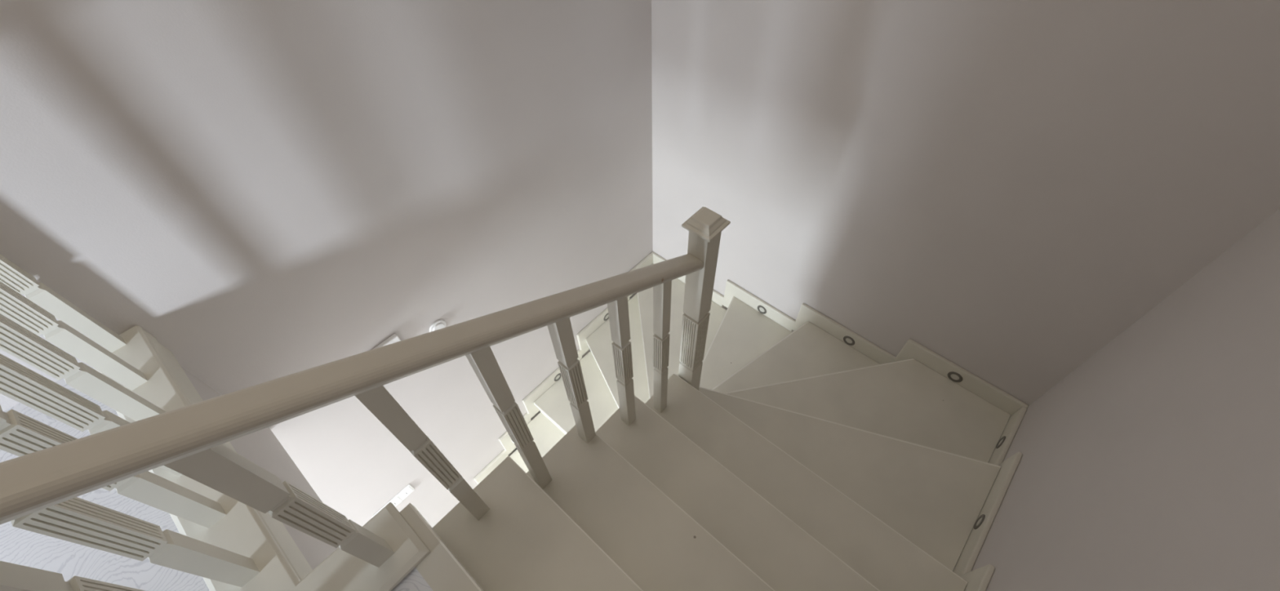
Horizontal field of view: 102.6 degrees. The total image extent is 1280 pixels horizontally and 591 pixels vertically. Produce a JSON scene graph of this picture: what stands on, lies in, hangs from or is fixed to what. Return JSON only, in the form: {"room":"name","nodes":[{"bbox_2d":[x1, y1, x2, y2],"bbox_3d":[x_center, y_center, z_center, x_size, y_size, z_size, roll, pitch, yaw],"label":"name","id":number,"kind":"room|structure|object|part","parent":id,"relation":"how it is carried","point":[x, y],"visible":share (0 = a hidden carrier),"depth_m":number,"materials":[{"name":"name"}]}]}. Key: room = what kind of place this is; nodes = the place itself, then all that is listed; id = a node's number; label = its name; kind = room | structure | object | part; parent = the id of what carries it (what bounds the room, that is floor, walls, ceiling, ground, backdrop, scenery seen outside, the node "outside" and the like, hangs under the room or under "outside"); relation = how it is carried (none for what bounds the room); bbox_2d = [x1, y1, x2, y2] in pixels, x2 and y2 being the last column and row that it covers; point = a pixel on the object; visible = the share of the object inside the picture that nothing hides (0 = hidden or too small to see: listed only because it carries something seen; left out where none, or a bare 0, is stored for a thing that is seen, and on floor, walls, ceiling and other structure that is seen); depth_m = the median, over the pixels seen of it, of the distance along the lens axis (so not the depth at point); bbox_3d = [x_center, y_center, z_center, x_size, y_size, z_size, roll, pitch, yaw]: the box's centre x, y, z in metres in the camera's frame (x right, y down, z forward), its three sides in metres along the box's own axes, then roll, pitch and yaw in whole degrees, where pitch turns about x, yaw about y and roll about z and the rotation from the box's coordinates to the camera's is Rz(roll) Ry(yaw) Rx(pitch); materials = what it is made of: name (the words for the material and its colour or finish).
{"room":"staircase","nodes":[
{"label":"staircase","id":0,"kind":"room"},
{"bbox_2d":[0,364,432,590],"bbox_3d":[-1.556,1.543,0.394,2.275,0.016,3.209,34,60,25],"label":"floor","id":1,"kind":"structure","parent":0,"point":[18,546],"depth_m":1.14,"materials":[{"name":"white"}]},
{"bbox_2d":[0,253,431,590],"bbox_3d":[-1.007,0.170,1.030,1.155,0.879,0.348,34,60,25],"label":"guard railing","id":2,"kind":"object","parent":1,"relation":"on","point":[233,545],"visible":0.84,"depth_m":1.07,"materials":[{"name":"beige paint"}]},
{"bbox_3d":[-1.078,0.425,1.347,1.040,0.069,0.019,34,60,25],"label":"fascia trim","id":3,"kind":"part","parent":2,"relation":"part of","materials":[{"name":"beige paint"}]},
{"bbox_3d":[-1.000,0.359,1.270,1.155,0.018,0.348,34,60,25],"label":"plate","id":4,"kind":"part","parent":2,"relation":"part of","materials":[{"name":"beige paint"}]},
{"bbox_2d":[0,0,653,528],"bbox_3d":[-1.749,0.351,1.442,0.120,5.220,5.560,34,60,25],"label":"wall","id":5,"kind":"structure","parent":0,"point":[268,190],"depth_m":1.74,"materials":[{"name":"paint"}]},
{"bbox_2d":[182,368,338,569],"bbox_3d":[-1.576,1.775,0.637,2.275,0.652,3.364,34,60,25],"label":"wall","id":6,"kind":"structure","parent":5,"relation":"attached to","point":[261,447],"depth_m":1.66,"materials":[{"name":"paint"}]},
{"bbox_2d":[373,333,400,349],"bbox_3d":[-1.117,0.243,2.259,0.024,0.100,0.142,34,60,25],"label":"thermostat","id":7,"kind":"object","parent":5,"relation":"attached to","point":[393,338],"visible":0.19,"depth_m":2.24,"materials":[{"name":"white plastic"}]},
{"bbox_2d":[372,484,414,517],"bbox_3d":[-1.393,1.177,2.908,0.013,0.087,0.236,34,60,25],"label":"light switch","id":8,"kind":"object","parent":5,"relation":"attached to","point":[404,493],"visible":0.56,"depth_m":2.92,"materials":[{"name":"white plastic"}]},
{"bbox_2d":[429,319,445,332],"bbox_3d":[-0.959,0.154,2.439,0.016,0.086,0.086,34,60,25],"label":"wall switch","id":9,"kind":"object","parent":5,"relation":"attached to","point":[438,324],"visible":0.6,"depth_m":2.42,"materials":[{"name":"white plastic"}]},
{"bbox_3d":[-0.956,0.156,2.438,0.008,0.059,0.059,34,60,25],"label":"knob","id":10,"kind":"part","parent":9,"relation":"part of","materials":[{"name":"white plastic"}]},
{"bbox_2d":[554,373,561,381],"bbox_3d":[-0.577,0.573,3.591,0.008,0.067,0.067,34,60,25],"label":"step light","id":11,"kind":"object","parent":5,"relation":"attached to","point":[557,376],"visible":0.95,"depth_m":3.59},
{"bbox_2d":[473,253,653,484],"bbox_3d":[-0.834,0.950,3.615,0.020,1.344,2.820,34,60,25],"label":"baseboard","id":12,"kind":"structure","parent":5,"relation":"attached to","point":[508,446],"depth_m":3.56,"materials":[{"name":"beige paint"}]},
{"bbox_2d":[604,313,608,320],"bbox_3d":[-0.238,0.152,3.682,0.008,0.067,0.067,34,60,25],"label":"step light","id":13,"kind":"object","parent":5,"relation":"attached to","point":[606,316],"visible":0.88,"depth_m":3.68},
{"bbox_2d":[651,0,1279,405],"bbox_3d":[0.996,-0.631,2.135,2.395,5.220,0.120,34,60,25],"label":"wall","id":14,"kind":"structure","parent":0,"point":[1003,189],"depth_m":1.92,"materials":[{"name":"paint"}]},
{"bbox_2d":[757,305,766,314],"bbox_3d":[0.771,0.089,3.241,0.067,0.067,0.008,34,60,25],"label":"step light","id":15,"kind":"object","parent":14,"relation":"attached to","point":[762,309],"visible":1,"depth_m":3.24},
{"bbox_2d":[651,251,1028,416],"bbox_3d":[0.933,0.175,3.138,2.275,0.803,0.020,34,60,25],"label":"baseboard","id":16,"kind":"structure","parent":14,"relation":"attached to","point":[1006,402],"depth_m":2.79,"materials":[{"name":"beige paint"}]},
{"bbox_2d":[843,336,854,345],"bbox_3d":[1.170,0.253,2.871,0.067,0.067,0.008,34,60,25],"label":"step light","id":17,"kind":"object","parent":14,"relation":"attached to","point":[849,340],"visible":1,"depth_m":2.87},
{"bbox_2d":[947,371,962,382],"bbox_3d":[1.545,0.399,2.514,0.067,0.067,0.008,34,60,25],"label":"step light","id":18,"kind":"object","parent":14,"relation":"attached to","point":[953,376],"visible":1,"depth_m":2.51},
{"bbox_2d":[971,208,1279,590],"bbox_3d":[0.002,1.611,0.400,0.120,5.220,5.440,34,60,25],"label":"wall","id":19,"kind":"structure","parent":0,"point":[1153,464],"depth_m":1.27,"materials":[{"name":"paint"}]},
{"bbox_2d":[973,514,985,529],"bbox_3d":[1.281,0.854,1.933,0.008,0.067,0.067,34,60,25],"label":"step light","id":20,"kind":"object","parent":19,"relation":"attached to","point":[980,519],"visible":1,"depth_m":1.93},
{"bbox_2d":[952,406,1026,590],"bbox_3d":[0.816,1.095,1.380,0.020,1.346,2.820,34,60,25],"label":"baseboard","id":21,"kind":"structure","parent":19,"relation":"attached to","point":[978,580],"depth_m":1.92,"materials":[{"name":"beige paint"}]},
{"bbox_2d":[995,435,1005,448],"bbox_3d":[1.624,0.661,2.305,0.008,0.067,0.067,34,60,25],"label":"step light","id":22,"kind":"object","parent":19,"relation":"attached to","point":[1002,440],"visible":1,"depth_m":2.30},
{"bbox_3d":[-0.794,2.608,3.024,2.515,0.100,5.560,34,60,25],"label":"floor","id":23,"kind":"structure","parent":0,"visible":0},
{"bbox_2d":[400,263,1010,590],"bbox_3d":[0.242,0.787,2.636,2.251,2.714,2.102,34,60,25],"label":"staircase","id":24,"kind":"structure","parent":23,"relation":"on","point":[799,460],"depth_m":1.86,"materials":[{"name":"beige paint"}]},
{"bbox_2d":[0,206,730,567],"bbox_3d":[-0.217,0.310,1.399,0.102,1.653,1.354,34,60,25],"label":"stair railing","id":25,"kind":"object","parent":24,"relation":"on","point":[188,441],"visible":0.99,"depth_m":0.86,"materials":[{"name":"beige paint"}]},
{"bbox_3d":[0.205,0.120,1.916,0.070,1.056,0.070,34,60,25],"label":"newel post","id":26,"kind":"part","parent":25,"relation":"part of","materials":[{"name":"beige paint"}]}
]}

